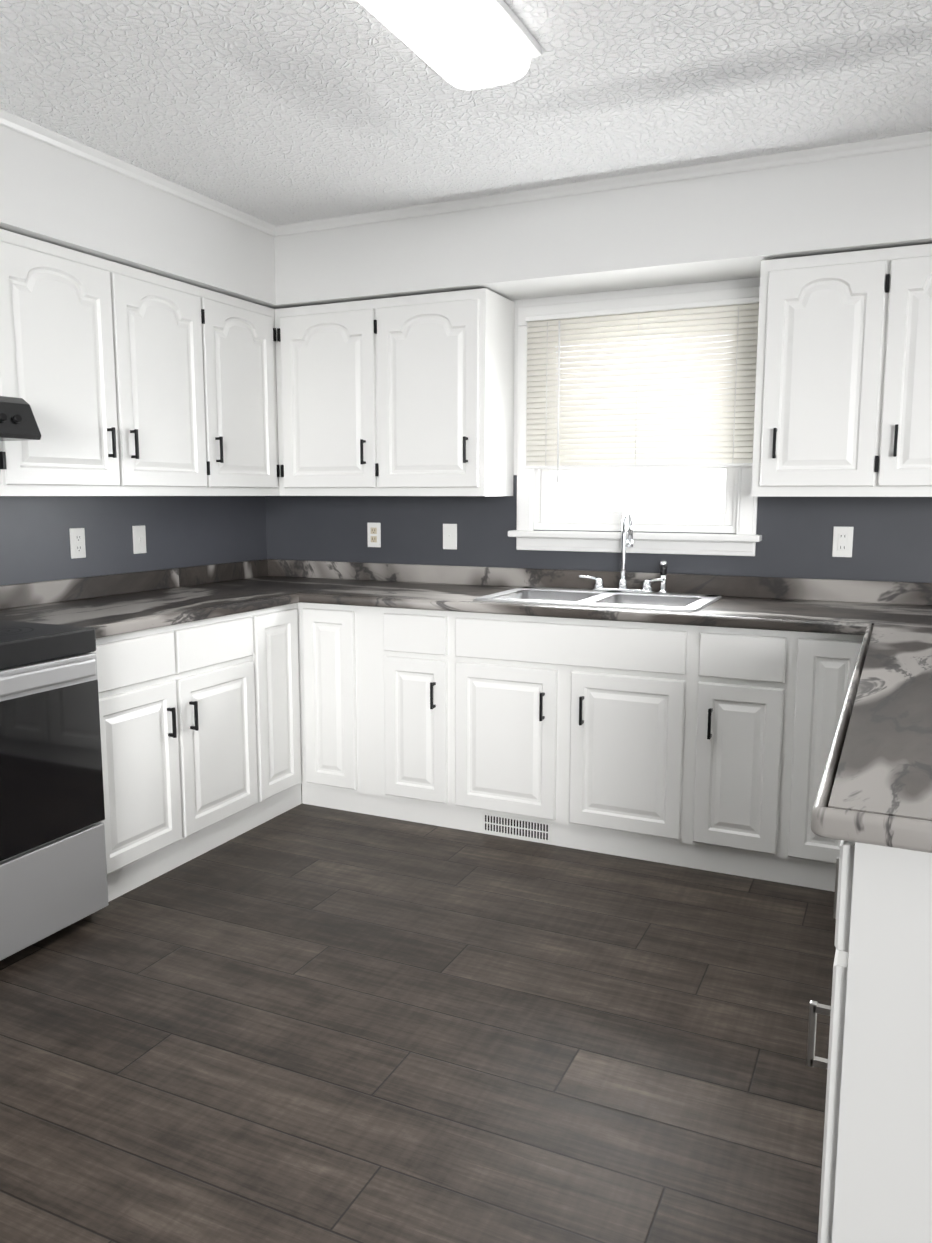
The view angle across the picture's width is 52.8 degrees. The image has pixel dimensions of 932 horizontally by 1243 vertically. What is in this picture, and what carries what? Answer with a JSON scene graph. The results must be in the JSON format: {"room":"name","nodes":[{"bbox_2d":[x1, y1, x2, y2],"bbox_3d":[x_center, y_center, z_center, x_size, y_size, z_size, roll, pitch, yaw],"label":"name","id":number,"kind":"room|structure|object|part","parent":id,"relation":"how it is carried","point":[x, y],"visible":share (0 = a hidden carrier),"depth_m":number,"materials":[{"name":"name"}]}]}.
{"room":"kitchen","nodes":[
{"label":"kitchen","id":0,"kind":"room"},
{"bbox_2d":[0,496,266,585],"bbox_3d":[-2.180,-0.222,2.310,0.150,2.450,5.300,4,8,25],"label":"wall","id":1,"kind":"structure","parent":0,"point":[186,531],"depth_m":3.81,"materials":[{"name":"paint"}]},
{"bbox_2d":[69,528,85,558],"bbox_3d":[-1.490,-0.301,3.606,0.008,0.115,0.070,4,8,25],"label":"electrical outlet","id":2,"kind":"object","parent":1,"relation":"attached to","point":[77,543],"visible":1,"depth_m":3.60,"materials":[{"name":"white plastic"}]},
{"bbox_2d":[0,229,215,495],"bbox_3d":[-1.384,-0.861,3.370,0.327,0.814,0.956,4,8,25],"label":"upper cabinet","id":3,"kind":"object","parent":1,"relation":"attached to","point":[121,379],"depth_m":3.26,"materials":[{"name":"white paint"}]},
{"bbox_2d":[0,396,40,440],"bbox_3d":[-1.666,-0.577,2.580,0.508,0.125,0.760,4,8,25],"label":"under-cabinet range hood","id":4,"kind":"object","parent":3,"relation":"attached to","point":[17,421],"visible":1,"depth_m":2.77,"materials":[{"name":"black metal"}]},
{"bbox_2d":[132,525,146,553],"bbox_3d":[-1.350,-0.340,3.894,0.016,0.115,0.070,4,8,25],"label":"light switch","id":5,"kind":"object","parent":1,"relation":"attached to","point":[139,539],"visible":1,"depth_m":3.89,"materials":[{"name":"white plastic"}]},
{"bbox_2d":[208,290,279,495],"bbox_3d":[-1.085,-0.947,4.006,0.327,0.814,0.459,4,8,25],"label":"upper cabinet","id":6,"kind":"object","parent":1,"relation":"attached to","point":[241,333],"depth_m":3.95,"materials":[{"name":"white paint"}]},
{"bbox_2d":[0,784,835,1242],"bbox_3d":[0.788,1.219,1.110,6.700,0.080,5.600,4,8,25],"label":"floor","id":7,"kind":"structure","parent":0,"point":[306,1024],"depth_m":2.24,"materials":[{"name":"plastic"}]},
{"bbox_2d":[0,620,108,960],"bbox_3d":[-1.560,0.421,2.667,0.689,1.080,0.764,4,8,25],"label":"range","id":8,"kind":"object","parent":7,"relation":"on","point":[53,872],"visible":1,"depth_m":2.70,"materials":[{"name":"silver metal"}]},
{"bbox_2d":[90,603,301,901],"bbox_3d":[-1.192,0.404,3.566,0.657,0.875,1.160,4,8,25],"label":"base cabinet","id":9,"kind":"object","parent":7,"relation":"on","point":[200,736],"visible":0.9,"depth_m":3.35,"materials":[{"name":"white paint"}]},
{"bbox_2d":[297,602,308,803],"bbox_3d":[-0.836,0.299,4.346,0.639,0.876,0.626,4,8,25],"label":"base cabinet","id":10,"kind":"object","parent":7,"relation":"on","point":[301,625],"depth_m":3.95,"materials":[{"name":"white paint"}]},
{"bbox_2d":[0,564,299,637],"bbox_3d":[-1.209,-0.087,3.473,0.647,0.121,1.095,4,8,25],"label":"countertop","id":11,"kind":"structure","parent":10,"relation":"on","point":[114,604],"depth_m":3.58,"materials":[{"name":"stone"}]},
{"bbox_2d":[220,559,931,634],"bbox_3d":[0.455,-0.112,3.665,3.502,0.121,0.662,4,8,25],"label":"countertop","id":12,"kind":"structure","parent":10,"relation":"on","point":[832,606],"depth_m":3.65,"materials":[{"name":"stone"}]},
{"bbox_2d":[474,586,721,611],"bbox_3d":[0.519,0.005,3.661,0.850,0.203,0.550,4,8,25],"label":"double-bowl sink","id":13,"kind":"object","parent":12,"relation":"in","point":[684,602],"visible":0.33,"depth_m":3.71,"materials":[{"name":"silver metal"}]},
{"bbox_2d":[579,510,667,593],"bbox_3d":[0.627,-0.281,3.775,0.363,0.330,0.140,4,8,25],"label":"gooseneck faucet","id":14,"kind":"object","parent":13,"relation":"on","point":[622,585],"visible":1,"depth_m":3.79,"materials":[{"name":"silver metal"}]},
{"bbox_2d":[301,603,372,814],"bbox_3d":[-0.403,0.326,4.147,0.315,0.876,0.626,4,8,25],"label":"base cabinet","id":15,"kind":"object","parent":7,"relation":"on","point":[338,775],"depth_m":3.87,"materials":[{"name":"white paint"}]},
{"bbox_2d":[369,607,456,828],"bbox_3d":[-0.087,0.346,4.001,0.383,0.876,0.626,4,8,25],"label":"base cabinet","id":16,"kind":"object","parent":7,"relation":"on","point":[413,652],"depth_m":3.72,"materials":[{"name":"white paint"}]},
{"bbox_2d":[457,612,696,866],"bbox_3d":[0.491,0.382,3.734,0.928,0.876,0.626,4,8,25],"label":"base cabinet","id":17,"kind":"object","parent":7,"relation":"on","point":[581,727],"depth_m":3.43,"materials":[{"name":"white paint"}]},
{"bbox_2d":[482,812,551,841],"bbox_3d":[0.193,0.791,3.613,0.290,0.076,0.005,4,8,25],"label":"air vent","id":18,"kind":"object","parent":17,"relation":"attached to","point":[518,827],"visible":1,"depth_m":3.61,"materials":[{"name":"white metal"}]},
{"bbox_2d":[689,626,796,882],"bbox_3d":[1.046,0.417,3.478,0.333,0.876,0.626,4,8,25],"label":"base cabinet","id":19,"kind":"object","parent":7,"relation":"on","point":[707,748],"depth_m":3.19,"materials":[{"name":"white paint"}]},
{"bbox_2d":[785,632,864,891],"bbox_3d":[1.323,0.435,3.351,0.278,0.876,0.626,4,8,25],"label":"base cabinet","id":20,"kind":"object","parent":7,"relation":"on","point":[823,670],"depth_m":3.09,"materials":[{"name":"white paint"}]},
{"bbox_2d":[815,840,931,1242],"bbox_3d":[0.911,0.695,1.425,0.650,0.876,0.569,4,8,25],"label":"base cabinet","id":21,"kind":"object","parent":7,"relation":"on","point":[876,1180],"depth_m":1.26,"materials":[{"name":"white paint"}]},
{"bbox_2d":[811,619,931,852],"bbox_3d":[1.174,0.165,1.928,0.715,0.039,1.920,4,8,25],"label":"countertop","id":22,"kind":"structure","parent":21,"relation":"on","point":[876,783],"depth_m":1.49,"materials":[{"name":"stone"}]},
{"bbox_2d":[0,125,931,308],"bbox_3d":[1.191,-1.207,1.652,6.400,0.316,3.400,4,8,25],"label":"soffit","id":23,"kind":"structure","parent":0,"point":[734,226],"depth_m":3.38,"materials":[{"name":"white paint"}]},
{"bbox_2d":[0,109,275,236],"bbox_3d":[-1.470,-1.485,2.641,0.032,0.034,3.000,4,8,25],"label":"crown molding","id":24,"kind":"structure","parent":23,"relation":"attached to","point":[86,152],"depth_m":3.25,"materials":[{"name":"white paint"}]},
{"bbox_2d":[276,131,931,235],"bbox_3d":[1.912,-1.500,2.768,6.058,0.034,0.032,4,8,25],"label":"crown molding","id":25,"kind":"structure","parent":23,"relation":"attached to","point":[923,139],"depth_m":3.38,"materials":[{"name":"white paint"}]},
{"bbox_2d":[0,0,931,225],"bbox_3d":[0.790,-1.288,0.772,6.700,0.080,5.600,4,8,25],"label":"ceiling","id":26,"kind":"structure","parent":0,"point":[278,112],"depth_m":2.68,"materials":[{"name":"white paint"}]},
{"bbox_2d":[357,0,541,89],"bbox_3d":[-0.172,-1.349,1.906,0.240,0.103,1.228,4,8,25],"label":"ceiling light","id":27,"kind":"object","parent":26,"relation":"attached to","point":[471,44],"visible":0.98,"depth_m":2.17,"materials":[{"name":"white plastic"}]},
{"bbox_2d":[265,278,931,582],"bbox_3d":[1.939,-0.365,3.390,6.700,2.450,0.150,4,8,25],"label":"wall","id":28,"kind":"structure","parent":0,"point":[892,538],"depth_m":3.96,"materials":[{"name":"paint"}]},
{"bbox_2d":[367,523,380,546],"bbox_3d":[-0.432,-0.406,4.409,0.070,0.115,0.008,4,8,25],"label":"electrical outlet","id":29,"kind":"object","parent":28,"relation":"attached to","point":[374,534],"visible":1,"depth_m":4.41,"materials":[{"name":"white plastic"}]},
{"bbox_2d":[275,288,514,495],"bbox_3d":[-0.328,-0.957,4.089,1.013,0.814,0.357,4,8,25],"label":"upper cabinet","id":30,"kind":"object","parent":28,"relation":"attached to","point":[412,395],"visible":1,"depth_m":3.93,"materials":[{"name":"white paint"}]},
{"bbox_2d":[443,524,456,549],"bbox_3d":[-0.075,-0.383,4.239,0.070,0.115,0.016,4,8,25],"label":"light switch","id":31,"kind":"object","parent":28,"relation":"attached to","point":[449,536],"visible":1,"depth_m":4.24,"materials":[{"name":"white plastic"}]},
{"bbox_2d":[508,286,761,555],"bbox_3d":[0.695,-0.795,3.863,1.050,1.021,0.195,4,8,25],"label":"window","id":32,"kind":"structure","parent":28,"relation":"in","point":[744,539],"depth_m":3.87,"materials":[{"name":"white plastic"}]},
{"bbox_3d":[0.702,-0.543,3.912,0.820,0.273,0.036,4,8,25],"label":"window sash","id":33,"kind":"part","parent":32,"relation":"part of","materials":[{"name":"glass"}]},
{"bbox_2d":[525,297,758,482],"bbox_3d":[0.687,-0.904,3.762,0.968,0.687,0.046,4,8,25],"label":"window blind","id":34,"kind":"object","parent":32,"relation":"attached to","point":[569,442],"visible":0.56,"depth_m":3.75,"materials":[{"name":"white plastic"}]},
{"bbox_3d":[0.718,-0.926,3.895,0.820,0.587,0.032,4,8,25],"label":"window sash","id":35,"kind":"part","parent":32,"relation":"part of","materials":[{"name":"white plastic"}]},
{"bbox_2d":[751,244,931,496],"bbox_3d":[1.619,-0.835,3.191,1.188,0.814,0.357,4,8,25],"label":"upper cabinet","id":36,"kind":"object","parent":28,"relation":"attached to","point":[843,399],"visible":1,"depth_m":3.19,"materials":[{"name":"white paint"}]},
{"bbox_2d":[832,526,853,556],"bbox_3d":[1.425,-0.301,3.551,0.070,0.115,0.009,4,8,25],"label":"outlet","id":37,"kind":"object","parent":28,"relation":"attached to","point":[842,541],"visible":1,"depth_m":3.55,"materials":[{"name":"white plastic"}]}
]}

